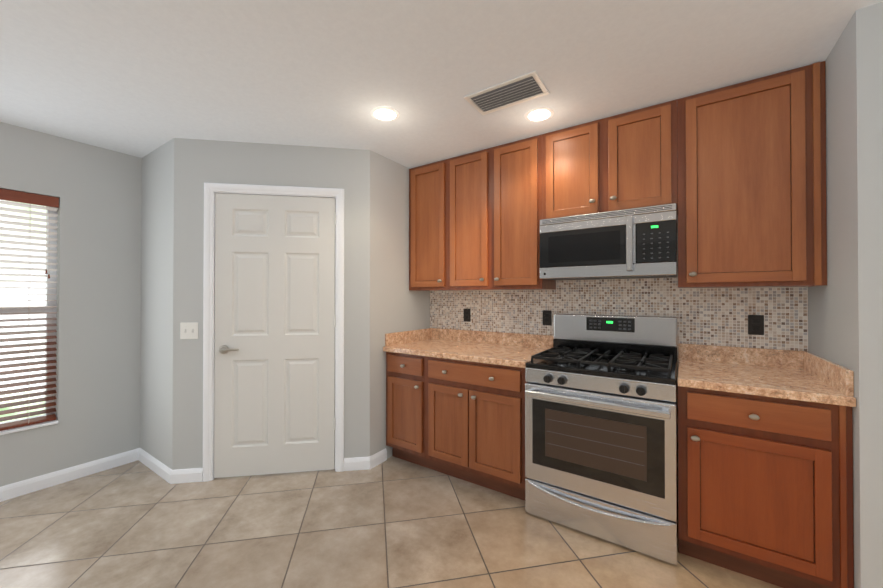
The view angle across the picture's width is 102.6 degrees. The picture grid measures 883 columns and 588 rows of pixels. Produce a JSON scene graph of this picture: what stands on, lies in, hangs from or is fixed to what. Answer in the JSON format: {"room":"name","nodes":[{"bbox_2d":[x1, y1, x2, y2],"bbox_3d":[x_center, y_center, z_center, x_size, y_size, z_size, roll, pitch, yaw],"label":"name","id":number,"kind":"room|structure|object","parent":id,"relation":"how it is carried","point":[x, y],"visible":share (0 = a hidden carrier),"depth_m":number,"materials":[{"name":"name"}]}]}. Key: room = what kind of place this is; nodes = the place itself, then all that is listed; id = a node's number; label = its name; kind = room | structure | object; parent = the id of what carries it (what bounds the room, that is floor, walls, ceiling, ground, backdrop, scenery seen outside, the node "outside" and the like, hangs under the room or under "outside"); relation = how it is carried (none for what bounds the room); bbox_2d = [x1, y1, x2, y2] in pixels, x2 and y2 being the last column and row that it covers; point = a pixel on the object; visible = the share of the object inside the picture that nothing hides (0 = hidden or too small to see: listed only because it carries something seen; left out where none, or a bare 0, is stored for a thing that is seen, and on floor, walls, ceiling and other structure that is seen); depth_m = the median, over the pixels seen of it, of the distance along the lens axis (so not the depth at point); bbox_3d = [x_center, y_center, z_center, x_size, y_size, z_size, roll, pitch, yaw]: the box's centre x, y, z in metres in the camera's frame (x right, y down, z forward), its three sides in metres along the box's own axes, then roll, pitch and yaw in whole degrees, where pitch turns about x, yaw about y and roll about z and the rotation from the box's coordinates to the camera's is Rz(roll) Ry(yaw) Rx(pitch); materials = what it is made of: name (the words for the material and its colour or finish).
{"room":"kitchen","nodes":[
{"label":"kitchen","id":0,"kind":"room"},
{"bbox_2d":[0,122,141,486],"bbox_3d":[-3.855,0.101,0.955,0.200,2.440,5.000,0,0,34],"label":"wall","id":1,"kind":"structure","parent":0,"point":[96,191],"depth_m":2.61,"materials":[{"name":"grey paint"}]},
{"bbox_2d":[0,206,57,434],"bbox_3d":[-3.009,0.110,2.148,0.162,1.591,0.925,0,0,34],"label":"window","id":2,"kind":"structure","parent":1,"relation":"attached to","point":[38,309],"depth_m":2.52,"materials":[{"name":"white plastic"}]},
{"bbox_2d":[0,188,58,430],"bbox_3d":[-2.984,0.101,2.132,0.070,1.567,0.917,0,0,34],"label":"window blinds","id":3,"kind":"object","parent":1,"relation":"attached to","point":[29,199],"visible":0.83,"depth_m":2.40,"materials":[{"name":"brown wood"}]},
{"bbox_2d":[0,448,142,501],"bbox_3d":[-3.791,1.274,0.850,0.015,0.092,4.851,0,0,34],"label":"baseboard","id":4,"kind":"structure","parent":1,"relation":"attached to","point":[44,481],"depth_m":2.51,"materials":[{"name":"white wood"}]},
{"bbox_2d":[140,138,173,468],"bbox_3d":[-2.134,0.114,2.737,0.650,2.440,0.120,0,0,34],"label":"wall","id":5,"kind":"structure","parent":0,"point":[156,373],"depth_m":2.67,"materials":[{"name":"grey paint"}]},
{"bbox_2d":[172,138,369,469],"bbox_3d":[-1.233,0.113,2.668,1.366,2.440,0.120,0,0,-9],"label":"wall","id":6,"kind":"structure","parent":0,"point":[198,163],"depth_m":2.59,"materials":[{"name":"grey paint"}]},
{"bbox_2d":[180,322,197,338],"bbox_3d":[-1.792,0.261,2.512,0.117,0.118,0.016,0,0,-9],"label":"switch plate","id":7,"kind":"object","parent":6,"relation":"attached to","point":[188,330],"visible":1,"depth_m":2.51,"materials":[{"name":"white plastic"}]},
{"bbox_2d":[203,183,343,481],"bbox_3d":[-1.227,0.268,2.658,0.973,2.129,0.136,0,0,-9],"label":"door frame","id":8,"kind":"structure","parent":6,"relation":"attached to","point":[211,190],"depth_m":2.56,"materials":[{"name":"white wood"}]},
{"bbox_2d":[214,193,335,477],"bbox_3d":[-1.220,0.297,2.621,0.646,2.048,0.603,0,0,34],"label":"pantry door","id":9,"kind":"structure","parent":6,"relation":"in","point":[274,376],"depth_m":2.61,"materials":[{"name":"white wood"}]},
{"bbox_2d":[0,456,781,587],"bbox_3d":[-0.508,1.342,-0.354,7.400,0.060,7.200,0,0,34],"label":"floor","id":10,"kind":"structure","parent":0,"point":[392,522],"depth_m":1.92,"materials":[{"name":"tile"}]},
{"bbox_2d":[386,352,526,500],"bbox_3d":[0.200,0.896,2.755,1.183,0.876,0.658,0,0,34],"label":"base cabinet","id":11,"kind":"object","parent":10,"relation":"on","point":[463,420],"visible":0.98,"depth_m":2.46,"materials":[{"name":"brown wood"}]},
{"bbox_2d":[383,328,553,367],"bbox_3d":[0.202,0.388,2.762,1.184,0.140,0.650,0,0,34],"label":"countertop","id":12,"kind":"structure","parent":11,"relation":"on","point":[508,349],"depth_m":2.81,"materials":[{"name":"stone"}]},
{"bbox_2d":[525,314,677,564],"bbox_3d":[0.984,0.737,2.168,0.766,1.186,0.712,0,0,34],"label":"gas range","id":13,"kind":"object","parent":10,"relation":"on","point":[601,461],"visible":1,"depth_m":1.94,"materials":[{"name":"silver metal"}]},
{"bbox_2d":[678,386,853,587],"bbox_3d":[1.575,0.889,1.823,0.587,0.876,0.658,0,0,34],"label":"base cabinet","id":14,"kind":"object","parent":10,"relation":"on","point":[765,489],"visible":0.92,"depth_m":1.57,"materials":[{"name":"brown wood"}]},
{"bbox_2d":[677,343,855,406],"bbox_3d":[1.577,0.381,1.831,0.588,0.140,0.650,0,0,34],"label":"countertop","id":15,"kind":"structure","parent":14,"relation":"on","point":[795,375],"depth_m":1.77,"materials":[{"name":"stone"}]},
{"bbox_2d":[370,150,429,458],"bbox_3d":[-0.377,0.116,3.074,0.120,2.440,0.790,0,0,34],"label":"wall","id":16,"kind":"structure","parent":0,"point":[397,304],"depth_m":2.87,"materials":[{"name":"grey paint"}]},
{"bbox_2d":[367,448,386,468],"bbox_3d":[-0.496,1.288,2.772,0.014,0.092,0.183,0,0,34],"label":"baseboard","id":17,"kind":"structure","parent":16,"relation":"attached to","point":[379,457],"depth_m":2.76,"materials":[{"name":"white wood"}]},
{"bbox_2d":[0,0,882,168],"bbox_3d":[-0.508,-1.143,-0.337,7.400,0.030,7.200,0,0,34],"label":"ceiling","id":18,"kind":"structure","parent":0,"point":[140,78],"depth_m":1.70,"materials":[{"name":"paint"}]},
{"bbox_2d":[370,106,398,120],"bbox_3d":[-0.348,-1.107,2.183,0.176,0.006,0.176,0,0,34],"label":"recessed light","id":19,"kind":"object","parent":18,"relation":"in","point":[382,113],"visible":1,"depth_m":2.17,"materials":[{"name":"white glass"}]},
{"bbox_2d":[464,71,549,114],"bbox_3d":[0.361,-1.102,1.975,0.415,0.018,0.235,0,0,34],"label":"ceiling vent","id":20,"kind":"object","parent":18,"relation":"in","point":[519,90],"visible":1,"depth_m":1.96,"materials":[{"name":"white metal"}]},
{"bbox_2d":[525,107,553,121],"bbox_3d":[0.604,-1.107,2.188,0.176,0.006,0.176,0,0,34],"label":"recessed light","id":21,"kind":"object","parent":18,"relation":"in","point":[538,114],"visible":1,"depth_m":2.18,"materials":[{"name":"white glass"}]},
{"bbox_2d":[470,215,754,459],"bbox_3d":[0.990,0.113,2.716,2.785,2.440,0.150,0,0,34],"label":"wall","id":22,"kind":"structure","parent":0,"point":[677,378],"depth_m":2.27,"materials":[{"name":"grey paint"}]},
{"bbox_2d":[409,135,555,290],"bbox_3d":[0.280,-0.566,2.886,1.182,1.067,0.368,0,0,34],"label":"upper cabinet","id":23,"kind":"object","parent":22,"relation":"attached to","point":[475,218],"visible":1,"depth_m":2.70,"materials":[{"name":"brown wood"}]},
{"bbox_2d":[542,100,677,218],"bbox_3d":[1.092,-0.804,2.337,0.776,0.598,0.368,0,0,34],"label":"upper cabinet","id":24,"kind":"object","parent":22,"relation":"attached to","point":[627,160],"visible":0.85,"depth_m":2.18,"materials":[{"name":"brown wood"}]},
{"bbox_2d":[540,203,676,280],"bbox_3d":[1.071,-0.301,2.303,0.766,0.398,0.424,0,0,34],"label":"over-the-range microwave","id":25,"kind":"object","parent":24,"relation":"attached to","point":[637,243],"visible":1,"depth_m":2.13,"materials":[{"name":"silver metal"}]},
{"bbox_2d":[430,229,807,363],"bbox_3d":[0.947,-0.025,2.650,2.548,0.956,0.008,0,0,34],"label":"backsplash","id":26,"kind":"structure","parent":22,"relation":"attached to","point":[713,316],"depth_m":2.33,"materials":[{"name":"tile"}]},
{"bbox_2d":[464,309,470,321],"bbox_3d":[0.225,0.186,3.127,0.070,0.115,0.009,0,0,34],"label":"outlet","id":27,"kind":"object","parent":26,"relation":"attached to","point":[467,315],"visible":1,"depth_m":3.12,"materials":[{"name":"black plastic"}]},
{"bbox_2d":[543,310,551,324],"bbox_3d":[0.813,0.183,2.729,0.070,0.115,0.009,0,0,34],"label":"outlet","id":28,"kind":"object","parent":26,"relation":"attached to","point":[547,317],"visible":1,"depth_m":2.72,"materials":[{"name":"black plastic"}]},
{"bbox_2d":[748,315,763,334],"bbox_3d":[1.819,0.179,2.047,0.070,0.115,0.009,0,0,34],"label":"outlet","id":29,"kind":"object","parent":26,"relation":"attached to","point":[755,324],"visible":1,"depth_m":2.04,"materials":[{"name":"black plastic"}]},
{"bbox_2d":[677,61,826,287],"bbox_3d":[1.656,-0.572,1.953,0.586,1.067,0.368,0,0,34],"label":"upper cabinet","id":30,"kind":"object","parent":22,"relation":"attached to","point":[751,160],"visible":1,"depth_m":1.81,"materials":[{"name":"brown wood"}]},
{"bbox_2d":[808,29,847,367],"bbox_3d":[1.897,0.106,1.675,0.115,2.440,0.555,0,0,34],"label":"wall","id":31,"kind":"structure","parent":0,"point":[827,321],"depth_m":1.59,"materials":[{"name":"grey paint"}]},
{"bbox_2d":[845,2,882,587],"bbox_3d":[2.738,0.099,0.701,2.600,2.440,0.115,0,0,34],"label":"wall","id":32,"kind":"structure","parent":0,"point":[864,113],"depth_m":1.37,"materials":[{"name":"grey paint"}]},
{"label":"outside","id":33,"kind":"structure","parent":0,"visible":0},
{"bbox_2d":[0,200,45,422],"bbox_3d":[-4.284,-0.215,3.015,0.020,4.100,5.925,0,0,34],"label":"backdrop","id":34,"kind":"structure","parent":33,"point":[19,297],"depth_m":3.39,"materials":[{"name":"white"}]}
]}

